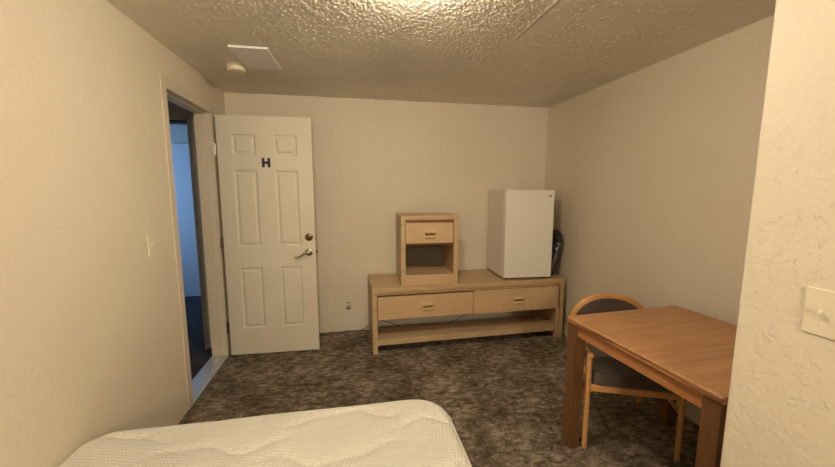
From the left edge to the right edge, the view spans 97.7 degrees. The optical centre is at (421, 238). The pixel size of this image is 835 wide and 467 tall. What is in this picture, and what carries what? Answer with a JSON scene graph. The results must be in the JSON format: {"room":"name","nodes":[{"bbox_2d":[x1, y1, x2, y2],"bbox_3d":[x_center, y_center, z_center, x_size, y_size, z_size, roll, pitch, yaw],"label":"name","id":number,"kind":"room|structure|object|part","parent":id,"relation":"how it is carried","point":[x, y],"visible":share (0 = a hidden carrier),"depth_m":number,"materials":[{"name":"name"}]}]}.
{"room":"bedroom","nodes":[
{"label":"bedroom","id":0,"kind":"room"},
{"bbox_2d":[0,0,230,466],"bbox_3d":[-1.421,0.112,1.344,0.120,2.312,7.750,-1,8,-11],"label":"wall","id":1,"kind":"structure","parent":0,"point":[91,343],"depth_m":1.50,"materials":[{"name":"paint"}]},
{"bbox_2d":[147,234,155,256],"bbox_3d":[-1.480,0.037,2.014,0.022,0.116,0.070,-1,8,-11],"label":"light switch","id":2,"kind":"object","parent":1,"relation":"attached to","point":[151,244],"visible":1,"depth_m":2.01,"materials":[{"name":"beige plastic"}]},
{"bbox_2d":[159,73,230,408],"bbox_3d":[-1.678,0.029,2.687,0.129,2.122,0.864,-1,8,-11],"label":"trim","id":3,"kind":"structure","parent":1,"relation":"attached to","point":[203,112],"depth_m":2.96,"materials":[{"name":"paint"}]},
{"bbox_2d":[192,354,228,403],"bbox_3d":[-1.680,1.071,2.826,0.137,0.020,0.738,-1,8,-11],"label":"threshold","id":4,"kind":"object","parent":1,"relation":"attached to","point":[209,370],"depth_m":2.84,"materials":[{"name":"silver metal"}]},
{"bbox_2d":[212,115,319,354],"bbox_3d":[-1.295,0.009,3.103,0.793,2.030,0.106,-1,8,-9],"label":"door","id":5,"kind":"structure","parent":1,"relation":"in","point":[266,175],"depth_m":3.11,"materials":[{"name":"paint"}]},
{"bbox_3d":[-0.972,0.121,3.151,0.068,0.068,0.060,-1,8,-9],"label":"handle","id":6,"kind":"part","parent":5,"relation":"part of","materials":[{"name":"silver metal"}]},
{"bbox_2d":[170,124,194,296],"bbox_3d":[-3.280,-0.356,4.842,2.180,2.312,0.110,-1,8,-11],"label":"wall","id":7,"kind":"structure","parent":0,"point":[179,133],"depth_m":4.69,"materials":[{"name":"paint"}]},
{"bbox_2d":[171,143,200,296],"bbox_3d":[-2.816,-0.223,4.882,0.780,2.020,0.025,-1,8,-11],"label":"door","id":8,"kind":"structure","parent":7,"relation":"in","point":[180,152],"depth_m":4.81,"materials":[{"name":"white"}]},
{"bbox_2d":[168,101,211,348],"bbox_3d":[-2.930,-0.118,3.062,2.180,2.312,0.110,-1,8,-11],"label":"wall","id":9,"kind":"structure","parent":0,"point":[176,112],"depth_m":3.16,"materials":[{"name":"paint"}]},
{"bbox_2d":[169,120,186,124],"bbox_3d":[-2.393,0.014,3.182,0.834,2.020,0.135,-1,8,-11],"label":"trim","id":10,"kind":"structure","parent":9,"relation":"attached to","point":[177,122],"depth_m":3.07,"materials":[{"name":"brown"}]},
{"bbox_2d":[187,119,207,348],"bbox_3d":[-1.973,-0.001,3.263,0.021,2.030,0.135,-1,8,-11],"label":"trim","id":11,"kind":"structure","parent":9,"relation":"attached to","point":[188,121],"depth_m":3.19,"materials":[{"name":"paint"}]},
{"bbox_2d":[224,92,547,332],"bbox_3d":[-0.172,-0.210,3.782,3.273,2.312,0.100,-1,8,-11],"label":"wall","id":12,"kind":"structure","parent":0,"point":[374,160],"depth_m":3.69,"materials":[{"name":"paint"}]},
{"bbox_2d":[345,299,350,309],"bbox_3d":[-0.742,0.672,3.720,0.060,0.111,0.032,-1,8,-11],"label":"wall plate","id":13,"kind":"object","parent":12,"relation":"attached to","point":[347,301],"visible":1,"depth_m":3.73,"materials":[{"name":"paint"}]},
{"bbox_2d":[178,296,698,466],"bbox_3d":[-0.945,1.270,1.643,5.473,0.060,7.650,-1,8,-11],"label":"floor","id":14,"kind":"structure","parent":0,"point":[502,396],"depth_m":2.62,"materials":[{"name":"brown carpet"}]},
{"bbox_2d":[350,314,465,330],"bbox_3d":[-0.053,0.777,3.870,1.513,0.332,0.013,-1,8,-11],"label":"cord","id":15,"kind":"object","parent":14,"relation":"on","point":[465,314],"visible":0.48,"depth_m":3.83,"materials":[{"name":"black plastic"}]},
{"bbox_2d":[368,269,564,354],"bbox_3d":[0.430,0.675,3.639,1.860,0.597,0.592,-2,8,-12],"label":"dresser","id":16,"kind":"object","parent":14,"relation":"on","point":[477,291],"visible":0.97,"depth_m":3.42,"materials":[{"name":"brown wood"}]},
{"bbox_3d":[-0.463,0.716,3.468,0.042,0.557,0.556,-2,8,-12],"label":"panel","id":17,"kind":"part","parent":16,"relation":"part of","materials":[{"name":"brown wood"}]},
{"bbox_3d":[0.001,0.575,3.494,0.875,0.204,0.466,-2,8,-12],"label":"drawer","id":18,"kind":"part","parent":16,"relation":"part of","materials":[{"name":"brown wood"}]},
{"bbox_2d":[396,212,458,285],"bbox_3d":[0.045,0.085,3.441,0.514,0.624,0.484,-1,8,-9],"label":"nightstand","id":19,"kind":"object","parent":16,"relation":"on","point":[426,243],"visible":1,"depth_m":3.27,"materials":[{"name":"brown wood"}]},
{"bbox_3d":[-0.192,0.104,3.424,0.040,0.590,0.448,-1,8,-9],"label":"panel","id":20,"kind":"part","parent":19,"relation":"part of","materials":[{"name":"brown wood"}]},
{"bbox_3d":[0.008,0.061,3.673,0.434,0.570,0.012,-1,8,-9],"label":"panel","id":21,"kind":"part","parent":19,"relation":"part of","materials":[{"name":"brown wood"}]},
{"bbox_3d":[0.043,-0.210,3.421,0.514,0.034,0.446,-1,8,-9],"label":"panel","id":22,"kind":"part","parent":19,"relation":"part of","materials":[{"name":"brown wood"}]},
{"bbox_2d":[406,264,452,276],"bbox_3d":[0.042,0.306,3.486,0.434,0.018,0.428,-1,8,-9],"label":"shelf","id":23,"kind":"object","parent":19,"relation":"attached to","point":[412,270],"depth_m":3.44,"materials":[{"name":"brown wood"}]},
{"bbox_3d":[0.045,-0.073,3.407,0.424,0.179,0.406,-1,8,-9],"label":"drawer","id":24,"kind":"part","parent":19,"relation":"part of","materials":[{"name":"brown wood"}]},
{"bbox_3d":[0.074,-0.054,3.240,0.434,0.228,0.026,-1,8,-9],"label":"drawer rail","id":25,"kind":"part","parent":19,"relation":"part of","materials":[{"name":"brown wood"}]},
{"bbox_3d":[0.081,-0.035,3.197,0.116,0.064,0.026,-1,8,-9],"label":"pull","id":26,"kind":"part","parent":19,"relation":"part of","materials":[{"name":"brown wood"}]},
{"bbox_3d":[0.276,0.095,3.498,0.040,0.590,0.448,-1,8,-9],"label":"panel","id":27,"kind":"part","parent":19,"relation":"part of","materials":[{"name":"brown wood"}]},
{"bbox_3d":[0.061,0.609,3.257,0.116,0.064,0.026,-2,8,-12],"label":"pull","id":28,"kind":"part","parent":16,"relation":"part of","materials":[{"name":"brown wood"}]},
{"bbox_3d":[0.426,0.396,3.620,1.860,0.040,0.554,-2,8,-12],"label":"panel","id":29,"kind":"part","parent":16,"relation":"part of","materials":[{"name":"brown wood"}]},
{"bbox_2d":[378,315,553,338],"bbox_3d":[0.451,0.866,3.566,1.776,0.022,0.270,-2,8,-12],"label":"shelf","id":30,"kind":"object","parent":16,"relation":"attached to","point":[472,328],"depth_m":3.52,"materials":[{"name":"brown wood"}]},
{"bbox_3d":[0.463,0.901,3.424,1.740,0.057,0.020,-2,8,-12],"label":"shelf rail","id":31,"kind":"part","parent":16,"relation":"part of","materials":[{"name":"brown wood"}]},
{"bbox_3d":[0.479,0.576,3.395,1.776,0.257,0.020,-2,8,-12],"label":"drawer rail","id":32,"kind":"part","parent":16,"relation":"part of","materials":[{"name":"brown wood"}]},
{"bbox_3d":[0.860,0.551,3.678,0.869,0.221,0.466,-2,8,-12],"label":"drawer","id":33,"kind":"part","parent":16,"relation":"part of","materials":[{"name":"brown wood"}]},
{"bbox_3d":[0.920,0.583,3.441,0.116,0.064,0.026,-2,8,-12],"label":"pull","id":34,"kind":"part","parent":16,"relation":"part of","materials":[{"name":"brown wood"}]},
{"bbox_2d":[487,189,554,278],"bbox_3d":[0.979,-0.064,3.670,0.476,0.861,0.502,-1,8,-8],"label":"mini fridge","id":35,"kind":"object","parent":16,"relation":"on","point":[520,222],"visible":1,"depth_m":3.44,"materials":[{"name":"white metal"}]},
{"bbox_3d":[1.315,0.668,3.849,0.042,0.557,0.556,-2,8,-12],"label":"panel","id":36,"kind":"part","parent":16,"relation":"part of","materials":[{"name":"brown wood"}]},
{"bbox_2d":[550,229,561,276],"bbox_3d":[1.296,0.136,3.733,0.158,0.448,0.346,-1,8,-11],"label":"plastic tray","id":37,"kind":"object","parent":16,"relation":"on","point":[557,236],"visible":0.37,"depth_m":3.59,"materials":[{"name":"black plastic"}]},
{"bbox_2d":[564,293,685,461],"bbox_3d":[1.213,0.778,2.244,0.532,0.770,0.596,2,8,12],"label":"dining chair","id":38,"kind":"object","parent":14,"relation":"on","point":[609,375],"visible":0.37,"depth_m":2.01,"materials":[{"name":"brown wood"}]},
{"bbox_3d":[0.925,0.915,2.037,0.028,0.545,0.029,2,8,12],"label":"leg","id":39,"kind":"part","parent":38,"relation":"part of","materials":[{"name":"brown wood"}]},
{"bbox_3d":[0.972,0.603,2.219,0.038,0.042,0.491,2,8,12],"label":"armrest","id":40,"kind":"part","parent":38,"relation":"part of","materials":[{"name":"brown wood"}]},
{"bbox_3d":[1.259,0.540,2.431,0.532,0.346,0.083,2,8,12],"label":"frame","id":41,"kind":"part","parent":38,"relation":"part of","materials":[{"name":"brown wood"}]},
{"bbox_3d":[1.258,0.530,2.425,0.480,0.266,0.081,2,8,12],"label":"backrest","id":42,"kind":"part","parent":38,"relation":"part of","materials":[{"name":"brown fabric"}]},
{"bbox_3d":[1.198,0.754,2.169,0.418,0.080,0.450,2,8,12],"label":"seat","id":43,"kind":"part","parent":38,"relation":"part of","materials":[{"name":"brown fabric"}]},
{"bbox_3d":[1.203,0.805,2.201,0.462,0.050,0.480,2,8,12],"label":"seat frame","id":44,"kind":"part","parent":38,"relation":"part of","materials":[{"name":"brown wood"}]},
{"bbox_3d":[1.491,0.910,2.446,0.032,0.456,0.122,2,8,12],"label":"leg","id":45,"kind":"part","parent":38,"relation":"part of","materials":[{"name":"brown wood"}]},
{"bbox_3d":[1.385,0.928,1.941,0.028,0.545,0.029,2,8,12],"label":"leg","id":46,"kind":"part","parent":38,"relation":"part of","materials":[{"name":"brown wood"}]},
{"bbox_2d":[562,306,736,466],"bbox_3d":[1.283,0.845,1.777,0.771,0.753,0.836,-2,8,-15],"label":"dining table","id":47,"kind":"object","parent":14,"relation":"on","point":[689,353],"visible":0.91,"depth_m":1.70,"materials":[{"name":"brown wood"}]},
{"bbox_3d":[0.858,0.824,2.054,0.068,0.721,0.068,-2,8,-15],"label":"leg","id":48,"kind":"part","parent":47,"relation":"part of","materials":[{"name":"brown wood"}]},
{"bbox_3d":[1.520,0.802,2.226,0.068,0.721,0.068,-2,8,-15],"label":"leg","id":49,"kind":"part","parent":47,"relation":"part of","materials":[{"name":"brown wood"}]},
{"bbox_3d":[1.050,0.920,1.333,0.068,0.721,0.068,-2,8,-15],"label":"leg","id":50,"kind":"part","parent":47,"relation":"part of","materials":[{"name":"brown wood"}]},
{"bbox_3d":[-0.438,1.258,0.695,1.448,0.215,1.974,-1,8,-11],"label":"bed base","id":51,"kind":"object","parent":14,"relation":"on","visible":0},
{"bbox_2d":[59,399,471,466],"bbox_3d":[-0.438,1.026,0.674,1.498,0.250,2.044,-1,8,-11],"label":"mattress","id":52,"kind":"object","parent":51,"relation":"on","point":[414,432],"visible":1,"depth_m":1.44,"materials":[{"name":"white fabric"}]},
{"bbox_2d":[106,0,775,107],"bbox_3d":[0.363,-1.007,0.656,3.213,0.107,6.020,-1,8,-11],"label":"ceiling","id":53,"kind":"structure","parent":0,"point":[524,53],"depth_m":2.13,"materials":[{"name":"white paint"}]},
{"bbox_2d":[225,62,246,73],"bbox_3d":[-1.305,-1.197,2.575,0.136,0.041,0.136,-1,8,-11],"label":"smoke detector","id":54,"kind":"object","parent":53,"relation":"attached to","point":[232,67],"visible":1,"depth_m":2.54,"materials":[{"name":"beige plastic"}]},
{"bbox_2d":[228,45,281,69],"bbox_3d":[-1.083,-1.187,2.409,0.230,0.016,0.410,-1,8,-9],"label":"ceiling vent","id":55,"kind":"object","parent":53,"relation":"in","point":[252,57],"visible":1,"depth_m":2.37,"materials":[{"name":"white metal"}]},
{"bbox_2d":[544,14,774,424],"bbox_3d":[1.969,0.148,1.116,0.100,2.312,6.000,-1,8,-11],"label":"wall","id":56,"kind":"structure","parent":0,"point":[651,170],"depth_m":2.45,"materials":[{"name":"paint"}]},
{"bbox_2d":[720,0,834,466],"bbox_3d":[1.705,0.338,-0.322,0.973,2.312,3.054,-1,8,-11],"label":"wall","id":57,"kind":"structure","parent":0,"point":[781,405],"depth_m":0.95,"materials":[{"name":"paint"}]},
{"bbox_2d":[801,286,834,340],"bbox_3d":[0.962,0.180,0.882,0.022,0.116,0.070,-1,8,-11],"label":"light switch","id":58,"kind":"object","parent":57,"relation":"attached to","point":[818,318],"visible":1,"depth_m":0.88,"materials":[{"name":"beige plastic"}]}
]}

